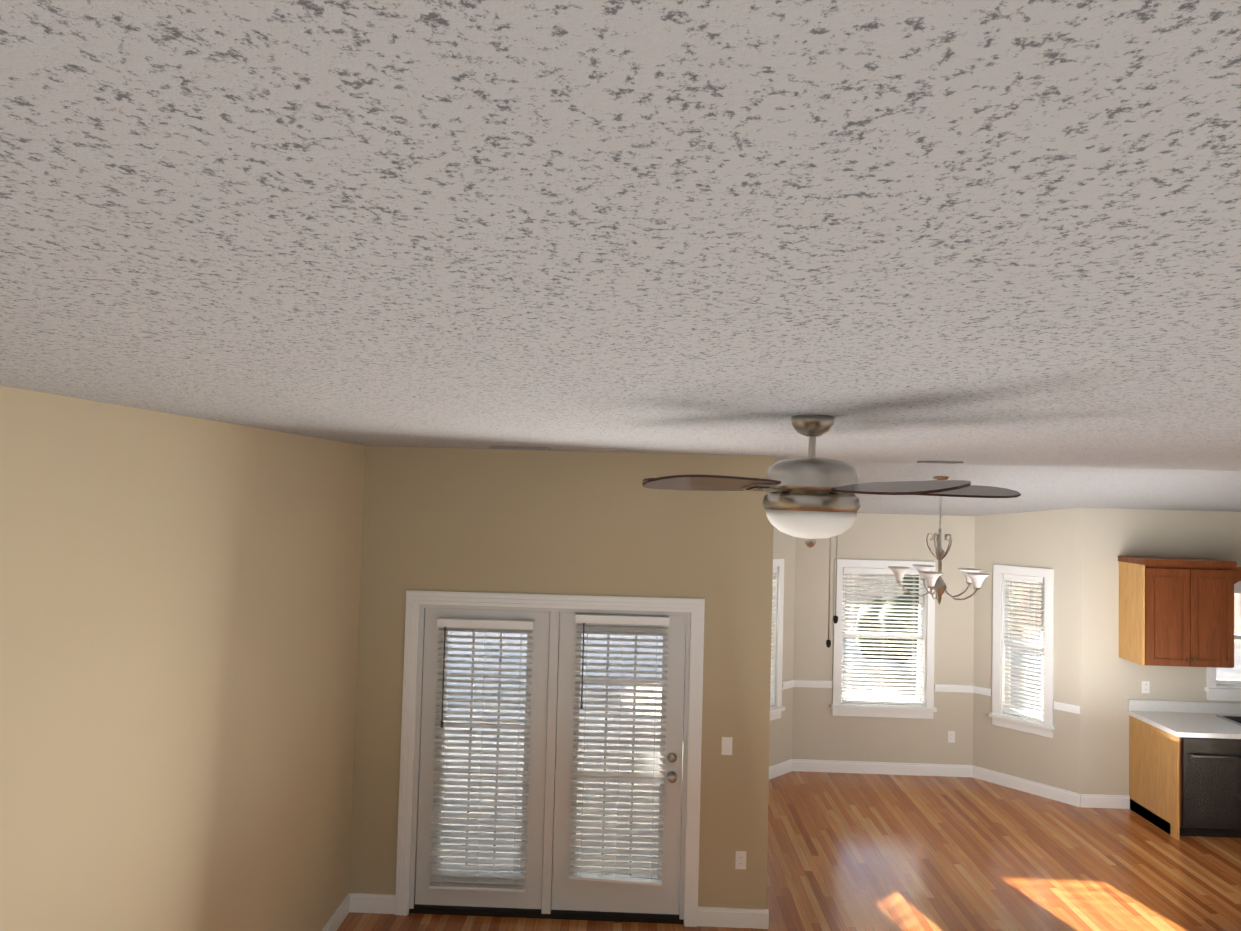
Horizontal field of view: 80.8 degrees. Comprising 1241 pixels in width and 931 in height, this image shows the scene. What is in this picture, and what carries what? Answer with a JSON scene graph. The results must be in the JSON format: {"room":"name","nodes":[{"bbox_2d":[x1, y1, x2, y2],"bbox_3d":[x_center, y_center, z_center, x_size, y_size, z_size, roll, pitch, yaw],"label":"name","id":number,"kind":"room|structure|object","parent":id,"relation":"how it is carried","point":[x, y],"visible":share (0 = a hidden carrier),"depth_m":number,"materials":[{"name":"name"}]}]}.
{"room":"living room","nodes":[
{"label":"living room","id":0,"kind":"room"},
{"bbox_2d":[0,385,365,930],"bbox_3d":[-1.930,1.282,1.117,0.150,3.100,7.590,1,-2,1],"label":"wall","id":1,"kind":"structure","parent":0,"point":[179,611],"depth_m":2.94,"materials":[{"name":"beige paint"}]},
{"bbox_2d":[349,446,774,908],"bbox_3d":[-0.475,1.951,4.935,2.920,4.100,0.150,1,-2,1],"label":"wall","id":2,"kind":"structure","parent":0,"point":[529,521],"depth_m":4.90,"materials":[{"name":"beige paint"}]},
{"bbox_2d":[409,604,690,923],"bbox_3d":[-0.466,1.977,4.925,1.826,2.048,0.228,1,-2,1],"label":"french door","id":3,"kind":"structure","parent":2,"relation":"in","point":[553,890],"depth_m":4.87,"materials":[{"name":"white paint"}]},
{"bbox_2d":[429,618,533,891],"bbox_3d":[-0.923,1.914,4.848,0.642,1.765,0.067,1,-2,1],"label":"door blind","id":4,"kind":"object","parent":3,"relation":"attached to","point":[486,624],"visible":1,"depth_m":4.85,"materials":[{"name":"white plastic"}]},
{"bbox_2d":[569,613,669,885],"bbox_3d":[-0.009,1.873,4.829,0.622,1.747,0.067,1,-2,1],"label":"door blind","id":5,"kind":"object","parent":3,"relation":"attached to","point":[621,619],"visible":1,"depth_m":4.83,"materials":[{"name":"white plastic"}]},
{"bbox_2d":[395,590,704,926],"bbox_3d":[-0.467,1.931,4.848,2.000,2.135,0.026,1,-2,1],"label":"door frame","id":6,"kind":"structure","parent":2,"relation":"attached to","point":[415,599],"depth_m":4.85,"materials":[{"name":"white wood"}]},
{"bbox_2d":[322,759,1129,930],"bbox_3d":[2.943,2.944,2.334,9.920,0.118,10.350,1,-2,1],"label":"baseboard","id":7,"kind":"structure","parent":2,"relation":"attached to","point":[707,916],"depth_m":6.92,"materials":[{"name":"white wood"}]},
{"bbox_2d":[721,737,732,754],"bbox_3d":[0.706,1.859,4.830,0.070,0.115,0.013,1,-2,1],"label":"light switch","id":8,"kind":"object","parent":2,"relation":"attached to","point":[726,745],"visible":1,"depth_m":4.83,"materials":[{"name":"white plastic"}]},
{"bbox_2d":[735,851,745,869],"bbox_3d":[0.793,2.601,4.806,0.070,0.115,0.007,1,-2,1],"label":"outlet","id":9,"kind":"object","parent":2,"relation":"attached to","point":[740,861],"visible":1,"depth_m":4.80,"materials":[{"name":"white plastic"}]},
{"bbox_2d":[0,0,1240,471],"bbox_3d":[3.073,-0.183,1.239,10.070,0.100,8.250,1,-2,1],"label":"ceiling","id":10,"kind":"structure","parent":0,"point":[986,232],"depth_m":0.70,"materials":[{"name":"white paint"}]},
{"bbox_2d":[490,446,550,449],"bbox_3d":[-0.630,-0.110,4.605,0.360,0.011,0.170,1,-2,1],"label":"ceiling vent","id":11,"kind":"object","parent":10,"relation":"in","point":[519,448],"visible":1,"depth_m":4.52,"materials":[{"name":"grey metal"}]},
{"bbox_2d":[642,415,1020,647],"bbox_3d":[0.671,0.229,2.368,1.213,0.773,1.260,1,-2,1],"label":"ceiling fan","id":12,"kind":"object","parent":10,"relation":"hanging from","point":[811,498],"visible":1,"depth_m":2.25,"materials":[{"name":"silver metal"}]},
{"bbox_2d":[917,461,962,463],"bbox_3d":[2.188,-0.022,5.001,0.260,0.011,0.130,1,-2,1],"label":"ceiling vent","id":13,"kind":"object","parent":10,"relation":"in","point":[948,462],"visible":1,"depth_m":4.94,"materials":[{"name":"grey metal"}]},
{"bbox_2d":[769,527,795,766],"bbox_3d":[1.376,1.581,7.326,0.992,3.100,0.150,3,-3,-40],"label":"wall","id":14,"kind":"structure","parent":0,"point":[780,745],"depth_m":7.50,"materials":[{"name":"beige paint"}]},
{"bbox_2d":[770,559,784,720],"bbox_3d":[1.404,1.746,7.313,0.580,1.610,0.196,3,-3,-40],"label":"bay window","id":15,"kind":"structure","parent":14,"relation":"in","point":[777,660],"depth_m":7.41,"materials":[{"name":"white wood"}]},
{"bbox_2d":[770,567,776,705],"bbox_3d":[1.419,1.720,7.297,0.356,1.382,0.052,3,-3,-40],"label":"window blind","id":16,"kind":"object","parent":15,"relation":"attached to","point":[774,571],"visible":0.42,"depth_m":7.38,"materials":[{"name":"white plastic"}]},
{"bbox_2d":[337,771,1240,930],"bbox_3d":[3.014,3.075,2.328,10.070,0.140,10.650,1,-2,1],"label":"floor","id":17,"kind":"structure","parent":0,"point":[863,852],"depth_m":5.64,"materials":[{"name":"brown wood"}]},
{"bbox_2d":[1128,712,1240,839],"bbox_3d":[5.076,2.767,6.505,0.645,0.870,0.630,1,-2,1],"label":"base cabinet","id":18,"kind":"object","parent":17,"relation":"on","point":[1184,768],"depth_m":6.25,"materials":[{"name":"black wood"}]},
{"bbox_2d":[1210,716,1240,731],"bbox_3d":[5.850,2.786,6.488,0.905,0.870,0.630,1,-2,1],"label":"sink","id":19,"kind":"object","parent":18,"relation":"in","point":[1234,721],"depth_m":6.57,"materials":[{"name":"silver"}]},
{"bbox_2d":[792,513,974,764],"bbox_3d":[2.731,1.627,7.639,1.850,3.100,0.150,1,-2,1],"label":"wall","id":20,"kind":"structure","parent":0,"point":[820,731],"depth_m":7.55,"materials":[{"name":"beige paint"}]},
{"bbox_2d":[830,559,936,718],"bbox_3d":[2.727,1.791,7.606,1.070,1.610,0.196,1,-2,1],"label":"bay window","id":21,"kind":"structure","parent":20,"relation":"in","point":[926,709],"depth_m":7.55,"materials":[{"name":"white wood"}]},
{"bbox_2d":[841,567,923,703],"bbox_3d":[2.727,1.765,7.585,0.846,1.382,0.052,1,-2,1],"label":"window blind","id":22,"kind":"object","parent":21,"relation":"attached to","point":[913,572],"visible":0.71,"depth_m":7.58,"materials":[{"name":"white plastic"}]},
{"bbox_2d":[948,731,954,742],"bbox_3d":[3.404,2.792,7.504,0.070,0.115,0.007,1,-2,1],"label":"outlet","id":23,"kind":"object","parent":20,"relation":"attached to","point":[951,736],"visible":1,"depth_m":7.50,"materials":[{"name":"white plastic"}]},
{"bbox_2d":[775,460,1240,515],"bbox_3d":[4.569,0.292,6.644,7.300,0.604,2.650,1,-2,1],"label":"ceiling","id":24,"kind":"structure","parent":0,"point":[1037,488],"depth_m":6.05,"materials":[{"name":"white paint"}]},
{"bbox_2d":[888,476,989,603],"bbox_3d":[2.539,0.592,5.829,0.750,1.025,0.727,1,-2,1],"label":"chandelier","id":25,"kind":"object","parent":24,"relation":"hanging from","point":[937,583],"visible":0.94,"depth_m":5.78,"materials":[{"name":"silver metal"}]},
{"bbox_2d":[973,508,1080,793],"bbox_3d":[4.049,1.649,7.264,0.955,3.100,0.150,0,-3,44],"label":"wall","id":26,"kind":"structure","parent":0,"point":[1048,539],"depth_m":7.12,"materials":[{"name":"beige paint"}]},
{"bbox_2d":[989,564,1054,737],"bbox_3d":[4.012,1.813,7.253,0.580,1.610,0.196,0,-3,44],"label":"window","id":27,"kind":"structure","parent":26,"relation":"in","point":[1045,727],"depth_m":7.25,"materials":[{"name":"white wood"}]},
{"bbox_2d":[1003,574,1043,720],"bbox_3d":[3.997,1.786,7.238,0.356,1.382,0.052,0,-3,44],"label":"window blind","id":28,"kind":"object","parent":27,"relation":"attached to","point":[1024,578],"visible":0.98,"depth_m":7.23,"materials":[{"name":"white plastic"}]},
{"bbox_2d":[1080,508,1240,795],"bbox_3d":[6.190,1.694,6.910,3.700,3.100,0.150,1,-2,1],"label":"wall","id":29,"kind":"structure","parent":0,"point":[1111,682],"depth_m":6.88,"materials":[{"name":"beige paint"}]},
{"bbox_2d":[1142,681,1149,692],"bbox_3d":[4.928,2.079,6.845,0.070,0.115,0.007,1,-2,1],"label":"electrical outlet","id":30,"kind":"object","parent":29,"relation":"attached to","point":[1145,686],"visible":1,"depth_m":6.84,"materials":[{"name":"white plastic"}]},
{"bbox_2d":[1118,556,1237,667],"bbox_3d":[5.094,1.332,6.700,0.800,0.950,0.340,1,-2,1],"label":"upper cabinet","id":31,"kind":"object","parent":29,"relation":"attached to","point":[1174,611],"depth_m":6.54,"materials":[{"name":"brown wood"}]},
{"bbox_2d":[1204,581,1240,700],"bbox_3d":[5.916,1.646,6.891,0.860,1.120,0.196,1,-2,1],"label":"kitchen window","id":32,"kind":"structure","parent":29,"relation":"in","point":[1222,689],"depth_m":6.82,"materials":[{"name":"white wood"}]},
{"label":"outside","id":33,"kind":"structure","parent":0,"visible":0},
{"bbox_2d":[446,584,1240,714],"bbox_3d":[4.816,4.406,35.395,130.000,0.150,150.000,1,-2,1],"label":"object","id":34,"kind":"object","parent":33,"point":[1224,671],"depth_m":12.36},
{"bbox_2d":[440,708,660,869],"bbox_3d":[-2.074,3.134,7.253,5.840,0.109,4.425,1,-2,1],"label":"patio slab","id":35,"kind":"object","parent":34,"relation":"on","point":[580,743],"depth_m":7.30,"materials":[{"name":"concrete"}]},
{"bbox_2d":[855,574,918,663],"bbox_3d":[5.186,1.841,12.116,2.430,3.408,2.283,1,-2,1],"label":"bush","id":36,"kind":"object","parent":34,"relation":"on","point":[891,612],"depth_m":11.79,"materials":[{"name":"green plant"}]},
{"bbox_2d":[844,573,1240,641],"bbox_3d":[3.447,2.708,16.543,40.032,1.885,0.150,1,-2,1],"label":"fence","id":37,"kind":"object","parent":34,"relation":"on","point":[1237,608],"depth_m":16.35,"materials":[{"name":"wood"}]},
{"bbox_3d":[0.945,1.524,5.975,0.150,3.100,1.960,1,-2,1],"label":"wall","id":38,"kind":"structure","parent":0,"visible":0},
{"bbox_2d":[782,680,1080,713],"bbox_3d":[2.669,2.249,6.688,3.300,0.070,1.710,1,-2,1],"label":"trim","id":39,"kind":"structure","parent":38,"relation":"attached to","point":[937,688],"depth_m":7.50,"materials":[{"name":"white wood"}]}
]}

